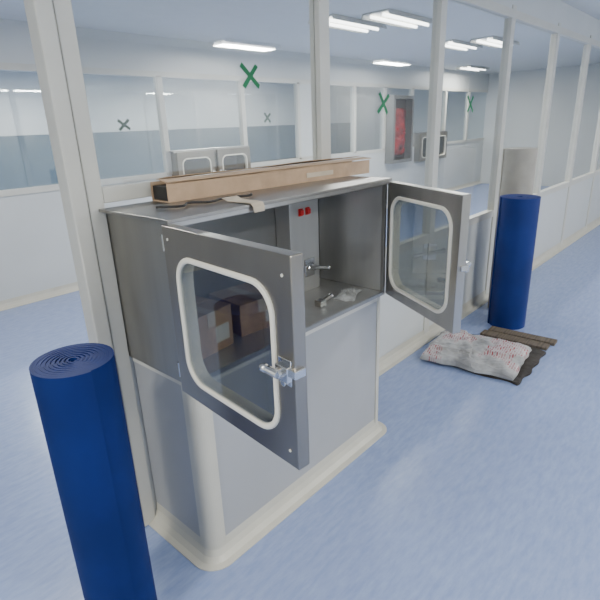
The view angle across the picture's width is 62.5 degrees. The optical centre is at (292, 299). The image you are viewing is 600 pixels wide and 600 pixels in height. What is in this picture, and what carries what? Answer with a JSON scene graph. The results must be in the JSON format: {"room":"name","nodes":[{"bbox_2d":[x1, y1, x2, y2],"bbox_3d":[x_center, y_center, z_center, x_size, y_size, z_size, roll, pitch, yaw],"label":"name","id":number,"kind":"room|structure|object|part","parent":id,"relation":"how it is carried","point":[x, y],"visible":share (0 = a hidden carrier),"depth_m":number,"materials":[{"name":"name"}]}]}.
{"room":"clean room","nodes":[
{"label":"clean room","id":0,"kind":"room"},
{"bbox_2d":[0,71,349,189],"bbox_3d":[-3.151,-3.021,9.827,0.130,2.600,15.000,15,26,40],"label":"window","id":1,"kind":"structure","parent":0,"point":[189,104],"depth_m":9.88,"materials":[{"name":"clear glass"}]},
{"bbox_2d":[0,19,488,300],"bbox_3d":[-0.215,-2.244,7.286,0.050,2.600,15.000,15,26,40],"label":"wall","id":2,"kind":"structure","parent":0,"point":[36,253],"depth_m":5.60,"materials":[{"name":"white paint"}]},
{"bbox_2d":[0,172,166,196],"bbox_3d":[-3.366,-0.761,4.050,0.012,0.060,5.500,15,26,40],"label":"trim","id":3,"kind":"structure","parent":2,"relation":"attached to","point":[19,191],"depth_m":5.04,"materials":[{"name":"metal"}]},
{"bbox_2d":[153,75,172,174],"bbox_3d":[-1.531,-2.046,5.825,0.072,1.100,0.070,15,26,40],"label":"trim","id":4,"kind":"structure","parent":2,"relation":"attached to","point":[158,86],"depth_m":5.79,"materials":[{"name":"metal"}]},
{"bbox_2d":[169,146,250,175],"bbox_3d":[-1.064,-1.674,6.417,0.329,0.569,1.222,15,26,40],"label":"box","id":5,"kind":"object","parent":2,"relation":"attached to","point":[201,160],"visible":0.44,"depth_m":6.37,"materials":[{"name":"metal"}]},
{"bbox_3d":[-1.193,-1.569,6.151,0.038,0.548,0.565,15,26,40],"label":"door","id":6,"kind":"part","parent":5,"relation":"part of","materials":[{"name":"metal"}]},
{"bbox_3d":[-1.087,-1.940,6.335,0.227,0.012,1.222,15,26,40],"label":"plate","id":7,"kind":"part","parent":5,"relation":"part of","materials":[{"name":"metal"}]},
{"bbox_3d":[-1.170,-1.702,6.527,0.020,0.517,1.148,15,26,40],"label":"panel","id":8,"kind":"part","parent":5,"relation":"part of","materials":[{"name":"metal"}]},
{"bbox_3d":[-0.776,-1.738,6.582,0.038,0.548,0.565,15,26,40],"label":"door","id":9,"kind":"part","parent":5,"relation":"part of","materials":[{"name":"metal"}]},
{"bbox_2d":[0,180,480,310],"bbox_3d":[-0.128,-1.049,7.670,0.055,0.085,15.000,15,26,40],"label":"baseboard","id":10,"kind":"structure","parent":2,"relation":"attached to","point":[18,301],"depth_m":5.16,"materials":[{"name":"beige plastic"}]},
{"bbox_2d":[236,79,247,145],"bbox_3d":[-0.680,-2.391,6.702,0.072,1.100,0.070,15,26,40],"label":"trim","id":11,"kind":"structure","parent":2,"relation":"attached to","point":[240,89],"depth_m":6.63,"materials":[{"name":"metal"}]},
{"bbox_2d":[0,62,487,92],"bbox_3d":[-0.227,-3.096,6.963,0.012,0.060,15.000,15,26,40],"label":"trim","id":12,"kind":"structure","parent":2,"relation":"attached to","point":[3,66],"depth_m":6.05,"materials":[{"name":"metal"}]},
{"bbox_2d":[293,82,301,159],"bbox_3d":[0.071,-2.694,7.476,0.072,1.100,0.050,15,26,40],"label":"trim","id":13,"kind":"structure","parent":2,"relation":"attached to","point":[296,86],"depth_m":7.45,"materials":[{"name":"metal"}]},
{"bbox_2d":[251,149,384,166],"bbox_3d":[0.874,-2.478,8.424,0.012,0.060,4.440,15,26,40],"label":"trim","id":14,"kind":"structure","parent":2,"relation":"attached to","point":[275,162],"depth_m":7.70,"materials":[{"name":"metal"}]},
{"bbox_2d":[350,86,355,153],"bbox_3d":[1.035,-3.085,8.472,0.072,1.100,0.070,15,26,40],"label":"trim","id":15,"kind":"structure","parent":2,"relation":"attached to","point":[352,88],"depth_m":8.44,"materials":[{"name":"metal"}]},
{"bbox_2d":[380,87,386,149],"bbox_3d":[1.672,-3.343,9.128,0.072,1.100,0.070,15,26,40],"label":"trim","id":16,"kind":"structure","parent":2,"relation":"attached to","point":[383,90],"depth_m":9.13,"materials":[{"name":"metal"}]},
{"bbox_2d":[385,95,413,163],"bbox_3d":[2.026,-3.235,9.384,0.170,1.200,0.720,15,26,40],"label":"upper cabinet","id":17,"kind":"object","parent":2,"relation":"attached to","point":[400,108],"visible":1,"depth_m":9.32,"materials":[{"name":"metal"}]},
{"bbox_3d":[1.977,-3.248,9.426,0.020,1.080,0.600,15,26,40],"label":"panel","id":18,"kind":"part","parent":17,"relation":"part of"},
{"bbox_2d":[409,88,413,95],"bbox_3d":[2.342,-3.614,9.819,0.072,1.100,0.070,15,26,40],"label":"trim","id":19,"kind":"structure","parent":2,"relation":"attached to","point":[411,91],"depth_m":9.63,"materials":[{"name":"metal"}]},
{"bbox_2d":[412,131,447,161],"bbox_3d":[2.892,-3.276,10.498,0.329,0.569,1.222,15,26,40],"label":"box","id":20,"kind":"object","parent":2,"relation":"attached to","point":[419,138],"visible":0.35,"depth_m":10.17,"materials":[{"name":"metal"}]},
{"bbox_3d":[2.763,-3.171,10.232,0.038,0.548,0.565,15,26,40],"label":"door","id":21,"kind":"part","parent":20,"relation":"part of","materials":[{"name":"metal"}]},
{"bbox_3d":[2.786,-3.304,10.608,0.020,0.517,1.148,15,26,40],"label":"panel","id":22,"kind":"part","parent":20,"relation":"part of","materials":[{"name":"metal"}]},
{"bbox_3d":[3.180,-3.340,10.663,0.038,0.548,0.565,15,26,40],"label":"door","id":23,"kind":"part","parent":20,"relation":"part of","materials":[{"name":"metal"}]},
{"bbox_2d":[441,90,447,130],"bbox_3d":[3.300,-4.002,10.807,0.072,1.100,0.070,15,26,40],"label":"trim","id":24,"kind":"structure","parent":2,"relation":"attached to","point":[444,102],"depth_m":10.74,"materials":[{"name":"metal"}]},
{"bbox_2d":[447,138,483,143],"bbox_3d":[4.103,-3.785,11.755,0.012,0.060,2.200,15,26,40],"label":"trim","id":25,"kind":"structure","parent":2,"relation":"attached to","point":[475,139],"depth_m":11.71,"materials":[{"name":"metal"}]},
{"bbox_2d":[463,92,470,140],"bbox_3d":[4.083,-4.319,11.616,0.072,1.100,0.070,15,26,40],"label":"trim","id":26,"kind":"structure","parent":2,"relation":"attached to","point":[466,118],"depth_m":11.61,"materials":[{"name":"metal"}]},
{"bbox_3d":[-1.930,-1.885,5.414,0.006,1.100,1.120,15,26,40],"label":"window","id":27,"kind":"structure","parent":2,"relation":"in","visible":0},
{"bbox_2d":[117,119,130,130],"bbox_3d":[-1.868,-1.935,5.462,0.002,0.131,0.154,15,26,40],"label":"tape mark","id":28,"kind":"object","parent":27,"relation":"attached to","point":[118,120],"visible":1,"depth_m":5.46,"materials":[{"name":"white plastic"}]},
{"bbox_3d":[-0.302,-2.544,7.093,0.006,1.100,1.060,15,26,40],"label":"window","id":29,"kind":"structure","parent":2,"relation":"in","visible":0},
{"bbox_2d":[264,113,270,122],"bbox_3d":[-0.362,-2.586,7.003,0.002,0.149,0.149,15,26,40],"label":"tape mark","id":30,"kind":"object","parent":29,"relation":"attached to","point":[265,114],"visible":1,"depth_m":7.00,"materials":[{"name":"white plastic"}]},
{"bbox_2d":[0,183,599,599],"bbox_3d":[1.227,-0.604,6.532,11.600,0.100,15.000,15,26,40],"label":"floor","id":31,"kind":"structure","parent":0,"point":[475,487],"depth_m":2.27,"materials":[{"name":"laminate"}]},
{"bbox_2d":[29,343,156,599],"bbox_3d":[-0.598,0.640,1.552,0.225,1.005,0.222,15,26,40],"label":"roll","id":32,"kind":"object","parent":31,"relation":"on","point":[77,390],"visible":1,"depth_m":1.42,"materials":[{"name":"blue plastic"}]},
{"bbox_2d":[132,297,386,570],"bbox_3d":[-0.052,0.469,2.308,0.434,0.786,1.280,15,26,40],"label":"base cabinet","id":33,"kind":"object","parent":31,"relation":"on","point":[219,491],"visible":0.63,"depth_m":2.02,"materials":[{"name":"metal"}]},
{"bbox_3d":[-0.038,0.799,2.424,0.434,0.085,1.280,15,26,40],"label":"skirting","id":34,"kind":"part","parent":33,"relation":"part of","materials":[{"name":"beige plastic"}]},
{"bbox_2d":[99,176,470,469],"bbox_3d":[0.073,-0.107,1.882,0.991,0.569,1.361,15,26,40],"label":"cabinet","id":35,"kind":"object","parent":33,"relation":"on","point":[313,240],"visible":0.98,"depth_m":1.74,"materials":[{"name":"metal"}]},
{"bbox_2d":[156,193,251,208],"bbox_3d":[-0.286,-0.345,1.714,0.389,0.009,0.061,-18,25,-37],"label":"cable","id":36,"kind":"object","parent":35,"relation":"on","point":[250,194],"visible":0.93,"depth_m":1.69,"materials":[{"name":"black plastic"}]},
{"bbox_2d":[195,296,233,358],"bbox_3d":[-0.386,0.105,1.877,0.228,0.165,0.220,11,24,34],"label":"cardboard box","id":37,"kind":"object","parent":35,"relation":"in","point":[214,316],"visible":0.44,"depth_m":1.83,"materials":[{"name":"cardboard"}]},
{"bbox_3d":[-0.171,0.098,1.344,0.038,0.548,0.565,-19,25,-39],"label":"door","id":38,"kind":"part","parent":35,"relation":"part of","materials":[{"name":"metal"}]},
{"bbox_2d":[208,283,269,336],"bbox_3d":[-0.199,0.034,2.102,0.220,0.135,0.228,-19,25,-39],"label":"cardboard box","id":39,"kind":"object","parent":35,"relation":"in","point":[249,309],"visible":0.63,"depth_m":2.01,"materials":[{"name":"cardboard"}]},
{"bbox_2d":[222,195,264,212],"bbox_3d":[-0.170,-0.333,1.712,0.153,0.041,0.072,15,26,40],"label":"paper tag","id":40,"kind":"object","parent":35,"relation":"on","point":[258,206],"visible":1,"depth_m":1.68,"materials":[{"name":"beige paper"}]},
{"bbox_3d":[-0.104,-0.430,1.979,0.407,0.012,1.222,15,26,40],"label":"plate","id":41,"kind":"part","parent":35,"relation":"part of","materials":[{"name":"metal"}]},
{"bbox_3d":[-0.254,-0.210,2.229,0.020,0.517,1.148,15,26,40],"label":"panel","id":42,"kind":"part","parent":35,"relation":"part of","materials":[{"name":"metal"}]},
{"bbox_2d":[150,156,370,202],"bbox_3d":[-0.065,-0.552,2.168,1.180,0.088,0.126,-20,26,-41],"label":"carton","id":43,"kind":"object","parent":35,"relation":"on","point":[170,189],"visible":1,"depth_m":2.01,"materials":[{"name":"brown cardboard"}]},
{"bbox_3d":[0.025,-0.294,2.434,0.093,0.514,0.210,15,26,40],"label":"control panel","id":44,"kind":"part","parent":35,"relation":"part of","materials":[{"name":"metal"}]},
{"bbox_3d":[0.110,-0.158,2.441,0.078,0.090,0.166,15,26,40],"label":"handle","id":45,"kind":"part","parent":35,"relation":"part of","materials":[{"name":"silver metal"}]},
{"bbox_2d":[315,293,333,307],"bbox_3d":[0.155,-0.002,2.308,0.044,0.031,0.144,11,23,33],"label":"door latch","id":46,"kind":"structure","parent":35,"relation":"on","point":[319,302],"depth_m":2.27,"materials":[{"name":"silver metal"}]},
{"bbox_2d":[333,287,360,300],"bbox_3d":[0.268,-0.040,2.416,0.107,0.027,0.202,5,21,19],"label":"plastic film","id":47,"kind":"object","parent":35,"relation":"on","point":[346,294],"visible":1,"depth_m":2.38,"materials":[{"name":"plastic"}]},
{"bbox_3d":[0.555,-0.209,2.132,0.038,0.548,0.556,-8,20,-17],"label":"door","id":48,"kind":"part","parent":35,"relation":"part of","materials":[{"name":"metal"}]},
{"bbox_2d":[453,334,545,385],"bbox_3d":[1.363,0.389,3.521,0.698,0.019,0.621,15,26,40],"label":"cloth","id":49,"kind":"object","parent":31,"relation":"on","point":[534,357],"visible":0.14,"depth_m":3.31,"materials":[{"name":"grey fabric"}]},
{"bbox_2d":[420,329,531,380],"bbox_3d":[1.289,0.349,3.482,0.636,0.084,0.536,11,24,34],"label":"sack","id":50,"kind":"object","parent":49,"relation":"on","point":[480,354],"visible":0.98,"depth_m":3.41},
{"bbox_2d":[488,147,537,307],"bbox_3d":[1.843,-0.572,4.170,0.255,1.360,0.252,15,26,40],"label":"roll","id":51,"kind":"object","parent":31,"relation":"on","point":[518,167],"visible":0.42,"depth_m":3.92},
{"bbox_2d":[487,194,540,329],"bbox_3d":[1.733,-0.295,3.894,0.284,1.030,0.280,15,26,40],"label":"roll","id":52,"kind":"object","parent":31,"relation":"on","point":[518,214],"visible":0.99,"depth_m":3.79,"materials":[{"name":"blue plastic"}]},
{"bbox_2d":[480,329,549,350],"bbox_3d":[1.671,0.299,3.736,0.480,0.022,0.090,14,25,38],"label":"wooden board","id":53,"kind":"object","parent":31,"relation":"on","point":[531,343],"visible":0.89,"depth_m":3.71,"materials":[{"name":"brown wood"}]},
{"bbox_2d":[488,326,556,345],"bbox_3d":[1.759,0.273,3.799,0.480,0.022,0.090,13,25,37],"label":"wooden board","id":54,"kind":"object","parent":31,"relation":"on","point":[551,341],"visible":0.89,"depth_m":3.77,"materials":[{"name":"brown wood"}]},
{"bbox_2d":[0,0,599,86],"bbox_3d":[1.123,-3.148,5.634,11.600,0.100,15.000,15,26,40],"label":"ceiling","id":55,"kind":"structure","parent":0,"point":[283,25],"depth_m":5.33,"materials":[{"name":"white paint"}]},
{"bbox_2d":[308,14,386,33],"bbox_3d":[0.587,-2.883,5.173,0.340,0.051,0.940,15,26,40],"label":"ceiling light","id":56,"kind":"object","parent":55,"relation":"attached to","point":[339,22],"visible":0.74,"depth_m":5.16,"materials":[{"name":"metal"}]},
{"bbox_2d":[361,8,431,29],"bbox_3d":[1.103,-2.858,5.044,0.340,0.051,0.940,15,26,40],"label":"ceiling light","id":57,"kind":"object","parent":55,"relation":"attached to","point":[391,17],"visible":0.96,"depth_m":4.94,"materials":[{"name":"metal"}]},
{"bbox_2d":[445,39,482,50],"bbox_3d":[2.329,-3.588,6.970,0.340,0.051,0.940,15,26,40],"label":"ceiling light","id":58,"kind":"object","parent":55,"relation":"attached to","point":[453,44],"visible":0.81,"depth_m":6.92,"materials":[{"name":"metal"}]},
{"bbox_2d":[456,65,489,70],"bbox_3d":[3.743,-4.806,10.257,0.340,0.051,0.940,15,26,40],"label":"ceiling light","id":59,"kind":"object","parent":55,"relation":"attached to","point":[468,67],"visible":1,"depth_m":10.12,"materials":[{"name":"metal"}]},
{"bbox_2d":[469,36,519,47],"bbox_3d":[2.796,-3.554,6.819,0.340,0.051,0.940,15,26,40],"label":"ceiling light","id":60,"kind":"object","parent":55,"relation":"attached to","point":[489,41],"visible":0.78,"depth_m":6.66,"materials":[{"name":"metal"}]},
{"bbox_2d":[129,0,599,513],"bbox_3d":[2.458,-1.537,4.973,0.040,2.600,15.000,15,26,40],"label":"wall","id":61,"kind":"structure","parent":0,"point":[399,323],"depth_m":4.27,"materials":[{"name":"white paint"}]},
{"bbox_2d":[23,0,112,348],"bbox_3d":[-0.725,-0.162,1.715,0.074,2.420,0.057,15,26,40],"label":"wall post","id":62,"kind":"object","parent":61,"relation":"attached to","point":[40,15],"depth_m":1.59,"materials":[{"name":"metal"}]},
{"bbox_2d":[52,0,154,526],"bbox_3d":[-0.685,-0.178,1.757,0.062,2.420,0.057,15,26,40],"label":"wall post","id":63,"kind":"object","parent":61,"relation":"attached to","point":[63,12],"depth_m":1.72,"materials":[{"name":"metal"}]},
{"bbox_2d":[101,161,320,202],"bbox_3d":[-0.274,-0.525,2.125,0.058,0.053,1.190,15,26,40],"label":"trim","id":64,"kind":"structure","parent":61,"relation":"attached to","point":[134,190],"depth_m":1.76,"materials":[{"name":"metal"}]},
{"bbox_2d":[309,0,330,161],"bbox_3d":[0.158,-0.519,2.626,0.062,2.420,0.078,15,26,40],"label":"trim","id":65,"kind":"structure","parent":61,"relation":"attached to","point":[318,9],"depth_m":2.40,"materials":[{"name":"metal"}]},
{"bbox_2d":[422,0,447,333],"bbox_3d":[0.967,-0.847,3.461,0.062,2.420,0.078,15,26,40],"label":"trim","id":66,"kind":"structure","parent":61,"relation":"attached to","point":[439,18],"depth_m":3.31,"materials":[{"name":"metal"}]},
{"bbox_2d":[379,217,599,375],"bbox_3d":[3.919,-0.897,6.774,0.055,0.085,10.900,15,26,40],"label":"baseboard","id":67,"kind":"structure","parent":61,"relation":"attached to","point":[392,358],"depth_m":3.98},
{"bbox_2d":[399,169,599,253],"bbox_3d":[3.851,-1.621,6.556,0.058,0.060,10.900,15,26,40],"label":"trim","id":68,"kind":"structure","parent":61,"relation":"attached to","point":[415,241],"depth_m":4.11,"materials":[{"name":"metal"}]},
{"bbox_2d":[485,5,516,293],"bbox_3d":[1.761,-1.168,4.279,0.062,2.420,0.078,15,26,40],"label":"trim","id":69,"kind":"structure","parent":61,"relation":"attached to","point":[509,23],"depth_m":4.15,"materials":[{"name":"metal"}]},
{"bbox_2d":[448,0,599,49],"bbox_3d":[3.327,-2.904,5.558,0.066,0.060,12.285,15,26,40],"label":"trim","id":70,"kind":"structure","parent":61,"relation":"attached to","point":[487,6],"depth_m":4.07,"materials":[{"name":"metal"}]},
{"bbox_2d":[533,23,560,195],"bbox_3d":[2.559,-1.491,5.103,0.062,2.420,0.070,15,26,40],"label":"trim","id":71,"kind":"structure","parent":61,"relation":"attached to","point":[554,42],"depth_m":4.93,"materials":[{"name":"metal"}]},
{"bbox_2d":[560,35,592,243],"bbox_3d":[3.356,-1.814,5.925,0.062,2.420,0.070,15,26,40],"label":"trim","id":72,"kind":"structure","parent":61,"relation":"attached to","point":[587,48],"depth_m":5.79,"materials":[{"name":"metal"}]},
{"bbox_2d":[585,109,599,227],"bbox_3d":[4.160,-2.139,6.754,0.062,2.420,0.070,15,26,40],"label":"trim","id":73,"kind":"structure","parent":61,"relation":"attached to","point":[596,147],"depth_m":6.79,"materials":[{"name":"metal"}]},
{"bbox_3d":[-0.293,-0.976,1.966,0.006,0.905,1.190,15,26,40],"label":"window","id":74,"kind":"structure","parent":61,"relation":"in","visible":0},
{"bbox_2d":[240,62,259,88],"bbox_3d":[-0.182,-0.950,2.095,0.002,0.102,0.111,15,26,40],"label":"tape mark","id":75,"kind":"object","parent":74,"relation":"attached to","point":[249,74],"visible":1,"depth_m":2.09,"materials":[{"name":"green plastic"}]},
{"bbox_3d":[0.548,-1.032,2.920,0.006,1.500,1.130,15,26,40],"label":"window","id":76,"kind":"structure","parent":61,"relation":"in","visible":0},
{"bbox_2d":[377,92,389,114],"bbox_3d":[0.522,-1.135,2.852,0.002,0.124,0.127,15,26,40],"label":"tape mark","id":77,"kind":"object","parent":76,"relation":"attached to","point":[380,94],"visible":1,"depth_m":2.85,"materials":[{"name":"green plastic"}]},
{"bbox_3d":[1.350,-1.356,3.747,0.006,1.500,1.107,15,26,40],"label":"window","id":78,"kind":"structure","parent":61,"relation":"in","visible":0},
{"bbox_2d":[467,95,473,112],"bbox_3d":[1.319,-1.458,3.674,0.002,0.126,0.122,15,26,40],"label":"tape mark","id":79,"kind":"object","parent":78,"relation":"attached to","point":[470,103],"visible":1,"depth_m":3.67,"materials":[{"name":"green plastic"}]},
{"bbox_2d":[356,63,599,185],"bbox_3d":[6.233,-3.924,11.300,11.600,2.600,0.100,15,26,40],"label":"window","id":80,"kind":"structure","parent":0,"point":[526,88],"depth_m":11.77,"materials":[{"name":"clear glass"}]}
]}

